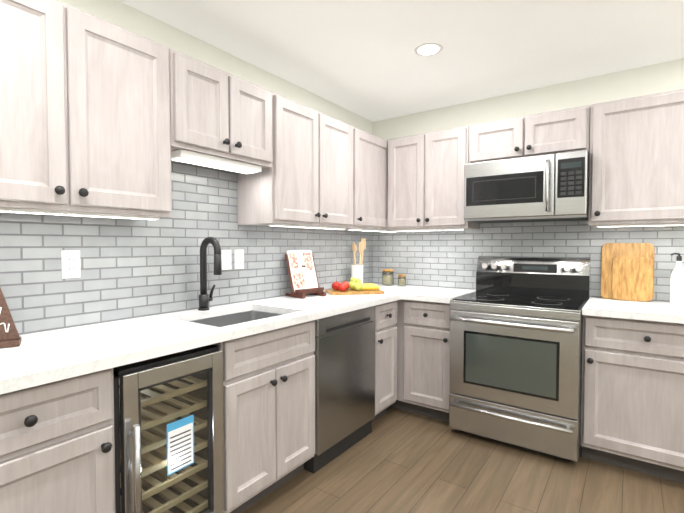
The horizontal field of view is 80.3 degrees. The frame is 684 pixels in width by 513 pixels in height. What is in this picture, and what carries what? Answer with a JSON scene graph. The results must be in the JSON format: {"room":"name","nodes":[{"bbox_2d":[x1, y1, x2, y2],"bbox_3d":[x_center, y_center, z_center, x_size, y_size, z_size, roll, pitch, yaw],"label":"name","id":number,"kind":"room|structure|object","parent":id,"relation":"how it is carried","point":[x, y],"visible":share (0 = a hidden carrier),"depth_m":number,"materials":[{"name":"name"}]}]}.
{"room":"kitchen","nodes":[
{"label":"kitchen","id":0,"kind":"room"},
{"bbox_2d":[17,0,372,231],"bbox_3d":[-1.270,0.009,1.762,0.120,2.430,5.440,1,2,35],"label":"wall","id":1,"kind":"structure","parent":0,"point":[125,16],"depth_m":2.31,"materials":[{"name":"paint"}]},
{"bbox_2d":[0,0,171,219],"bbox_3d":[-1.111,-0.538,1.550,0.362,0.764,0.830,1,2,35],"label":"upper cabinet","id":2,"kind":"object","parent":1,"relation":"attached to","point":[85,123],"visible":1,"depth_m":1.50,"materials":[{"name":"white wood"}]},
{"bbox_2d":[0,161,372,334],"bbox_3d":[-0.619,-0.116,2.558,0.006,0.804,3.138,1,2,35],"label":"tile backsplash","id":3,"kind":"structure","parent":1,"relation":"attached to","point":[131,268],"depth_m":2.10,"materials":[{"name":"white tile"}]},
{"bbox_2d":[61,250,80,278],"bbox_3d":[-1.179,0.034,1.765,0.007,0.120,0.072,1,2,35],"label":"electrical outlet","id":4,"kind":"object","parent":3,"relation":"attached to","point":[70,261],"visible":1,"depth_m":1.76,"materials":[{"name":"white plastic"}]},
{"bbox_2d":[221,250,231,269],"bbox_3d":[-0.695,0.020,2.443,0.008,0.120,0.072,1,2,35],"label":"light switch","id":5,"kind":"object","parent":3,"relation":"attached to","point":[226,259],"visible":0.98,"depth_m":2.44,"materials":[{"name":"white plastic"}]},
{"bbox_2d":[234,250,243,268],"bbox_3d":[-0.639,0.017,2.523,0.007,0.120,0.072,1,2,35],"label":"outlet","id":6,"kind":"object","parent":3,"relation":"attached to","point":[239,258],"visible":1,"depth_m":2.52,"materials":[{"name":"white plastic"}]},
{"bbox_2d":[170,48,271,173],"bbox_3d":[-0.687,-0.704,2.140,0.362,0.466,0.626,1,2,35],"label":"upper cabinet","id":7,"kind":"object","parent":1,"relation":"attached to","point":[221,119],"visible":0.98,"depth_m":2.01,"materials":[{"name":"white wood"}]},
{"bbox_2d":[237,92,352,229],"bbox_3d":[-0.266,-0.572,2.734,0.362,0.764,0.818,1,2,35],"label":"upper cabinet","id":8,"kind":"object","parent":1,"relation":"attached to","point":[305,180],"visible":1,"depth_m":2.53,"materials":[{"name":"white wood"}]},
{"bbox_2d":[332,126,394,231],"bbox_3d":[0.204,-0.591,3.394,0.362,0.764,0.800,1,2,35],"label":"upper cabinet","id":9,"kind":"object","parent":1,"relation":"attached to","point":[370,161],"visible":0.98,"depth_m":3.18,"materials":[{"name":"white wood"}]},
{"bbox_2d":[118,0,683,121],"bbox_3d":[0.489,-1.220,0.472,4.440,0.100,5.440,1,2,35],"label":"ceiling","id":10,"kind":"structure","parent":0,"point":[361,58],"depth_m":2.31,"materials":[{"name":"paint"}]},
{"bbox_2d":[414,42,442,56],"bbox_3d":[0.511,-1.221,2.398,0.170,0.004,0.170,1,2,35],"label":"recessed light","id":11,"kind":"object","parent":10,"relation":"in","point":[428,49],"visible":1,"depth_m":2.39,"materials":[{"name":"white plastic"}]},
{"bbox_2d":[241,407,683,512],"bbox_3d":[0.489,1.310,0.544,4.440,0.100,5.440,1,2,35],"label":"floor","id":12,"kind":"structure","parent":0,"point":[395,460],"depth_m":2.19,"materials":[{"name":"wood"}]},
{"bbox_2d":[0,368,115,512],"bbox_3d":[-1.127,0.799,1.333,0.632,0.876,0.490,1,2,35],"label":"base cabinet","id":13,"kind":"object","parent":12,"relation":"on","point":[57,450],"visible":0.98,"depth_m":1.23,"materials":[{"name":"white wood"}]},
{"bbox_2d":[113,345,223,512],"bbox_3d":[-0.852,0.789,1.707,0.646,0.874,0.435,1,2,35],"label":"wine cooler","id":14,"kind":"object","parent":12,"relation":"on","point":[168,431],"visible":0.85,"depth_m":1.58,"materials":[{"name":"silver metal"}]},
{"bbox_2d":[218,320,314,512],"bbox_3d":[-0.549,0.775,2.143,0.632,0.876,0.624,1,2,35],"label":"base cabinet","id":15,"kind":"object","parent":12,"relation":"on","point":[268,412],"visible":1,"depth_m":1.93,"materials":[{"name":"white wood"}]},
{"bbox_2d":[304,306,374,472],"bbox_3d":[-0.198,0.765,2.660,0.603,0.868,0.620,1,2,35],"label":"dishwasher","id":16,"kind":"object","parent":12,"relation":"on","point":[344,352],"visible":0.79,"depth_m":2.43,"materials":[{"name":"silver metal"}]},
{"bbox_2d":[372,301,396,422],"bbox_3d":[0.091,0.750,3.041,0.632,0.876,0.333,1,2,35],"label":"base cabinet","id":17,"kind":"object","parent":12,"relation":"on","point":[385,320],"visible":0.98,"depth_m":2.88,"materials":[{"name":"white wood"}]},
{"bbox_2d":[389,299,450,421],"bbox_3d":[0.515,0.742,3.313,1.006,0.876,0.632,1,2,35],"label":"base cabinet","id":18,"kind":"object","parent":12,"relation":"on","point":[423,351],"visible":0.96,"depth_m":2.93,"materials":[{"name":"white wood"}]},
{"bbox_2d":[0,283,475,393],"bbox_3d":[-0.212,0.407,2.283,1.006,0.224,3.138,1,2,35],"label":"countertop","id":19,"kind":"structure","parent":18,"relation":"on","point":[39,358],"depth_m":1.69,"materials":[{"name":"stone"}]},
{"bbox_2d":[0,287,21,347],"bbox_3d":[-1.287,0.179,1.380,0.300,0.281,0.080,-1,2,-34],"label":"sign plaque","id":20,"kind":"object","parent":19,"relation":"on","point":[9,336],"visible":1,"depth_m":1.43,"materials":[{"name":"brown wood"}]},
{"bbox_2d":[198,237,221,310],"bbox_3d":[-0.712,0.094,2.220,0.176,0.405,0.086,1,2,35],"label":"faucet","id":21,"kind":"object","parent":19,"relation":"on","point":[205,298],"visible":0.98,"depth_m":2.22,"materials":[{"name":"black metal"}]},
{"bbox_2d":[285,250,325,298],"bbox_3d":[-0.256,0.117,2.841,0.250,0.322,0.218,-2,2,-42],"label":"cookbook stand","id":22,"kind":"object","parent":19,"relation":"on","point":[302,273],"visible":1,"depth_m":2.83,"materials":[{"name":"white paper"}]},
{"bbox_2d":[326,277,383,294],"bbox_3d":[0.092,0.214,3.057,0.400,0.115,0.250,0,2,-13],"label":"board","id":23,"kind":"object","parent":19,"relation":"on","point":[356,286],"visible":1,"depth_m":3.00,"materials":[{"name":"brown wood"}]},
{"bbox_2d":[351,238,365,283],"bbox_3d":[0.129,0.054,3.428,0.142,0.414,0.114,1,2,35],"label":"utensil crock","id":24,"kind":"object","parent":19,"relation":"on","point":[356,271],"visible":0.85,"depth_m":3.39,"materials":[{"name":"white ceramic"}]},
{"bbox_2d":[382,269,393,285],"bbox_3d":[0.407,0.185,3.612,0.103,0.143,0.103,1,2,29],"label":"jar","id":25,"kind":"object","parent":19,"relation":"on","point":[388,279],"depth_m":3.57,"materials":[{"name":"clear glass"}]},
{"bbox_2d":[398,274,405,285],"bbox_3d":[0.524,0.207,3.541,0.072,0.103,0.072,1,2,29],"label":"jar","id":26,"kind":"object","parent":19,"relation":"on","point":[401,282],"depth_m":3.52,"materials":[{"name":"clear glass"}]},
{"bbox_2d":[449,256,590,461],"bbox_3d":[1.199,0.602,2.742,0.758,1.188,0.744,1,2,35],"label":"range","id":27,"kind":"object","parent":12,"relation":"on","point":[516,334],"visible":1,"depth_m":2.52,"materials":[{"name":"silver metal"}]},
{"bbox_2d":[581,315,683,483],"bbox_3d":[1.793,0.768,2.403,0.600,0.876,0.632,1,2,35],"label":"base cabinet","id":28,"kind":"object","parent":12,"relation":"on","point":[632,406],"visible":1,"depth_m":2.21,"materials":[{"name":"white wood"}]},
{"bbox_2d":[582,297,683,323],"bbox_3d":[1.793,0.311,2.389,0.602,0.038,0.633,1,2,35],"label":"countertop","id":29,"kind":"structure","parent":28,"relation":"on","point":[661,311],"depth_m":2.26,"materials":[{"name":"stone"}]},
{"bbox_2d":[600,243,654,301],"bbox_3d":[1.863,0.098,2.652,0.285,0.372,0.100,1,2,35],"label":"cutting boards","id":30,"kind":"object","parent":29,"relation":"on","point":[627,271],"visible":1,"depth_m":2.64,"materials":[{"name":"brown wood"}]},
{"bbox_2d":[670,253,683,304],"bbox_3d":[2.030,0.133,2.447,0.083,0.313,0.080,1,2,35],"label":"soap bottle","id":31,"kind":"object","parent":29,"relation":"on","point":[677,286],"visible":1,"depth_m":2.43,"materials":[{"name":"white ceramic"}]},
{"bbox_2d":[373,58,683,229],"bbox_3d":[2.034,-0.017,2.673,4.200,2.430,0.120,1,2,35],"label":"wall","id":32,"kind":"structure","parent":0,"point":[666,76],"depth_m":2.96,"materials":[{"name":"paint"}]},
{"bbox_2d":[387,126,479,231],"bbox_3d":[0.728,-0.588,3.289,0.676,0.764,0.362,1,2,35],"label":"upper cabinet","id":33,"kind":"object","parent":32,"relation":"attached to","point":[425,182],"visible":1,"depth_m":3.15,"materials":[{"name":"white wood"}]},
{"bbox_2d":[373,220,683,301],"bbox_3d":[1.257,0.005,3.148,2.368,0.529,0.006,1,2,35],"label":"tile backsplash","id":34,"kind":"structure","parent":32,"relation":"attached to","point":[447,259],"depth_m":3.14,"materials":[{"name":"white tile"}]},
{"bbox_2d":[469,105,589,162],"bbox_3d":[1.315,-0.812,2.864,0.758,0.292,0.362,1,2,35],"label":"upper cabinet","id":35,"kind":"object","parent":32,"relation":"attached to","point":[559,131],"visible":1,"depth_m":2.71,"materials":[{"name":"white wood"}]},
{"bbox_2d":[464,150,589,223],"bbox_3d":[1.282,-0.457,2.829,0.758,0.411,0.470,1,2,35],"label":"over-the-range microwave","id":36,"kind":"object","parent":35,"relation":"attached to","point":[547,188],"visible":1,"depth_m":2.66,"materials":[{"name":"silver metal"}]},
{"bbox_2d":[588,89,683,226],"bbox_3d":[1.855,-0.565,2.486,0.560,0.764,0.362,1,2,35],"label":"upper cabinet","id":37,"kind":"object","parent":32,"relation":"attached to","point":[636,171],"visible":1,"depth_m":2.40,"materials":[{"name":"white wood"}]}
]}

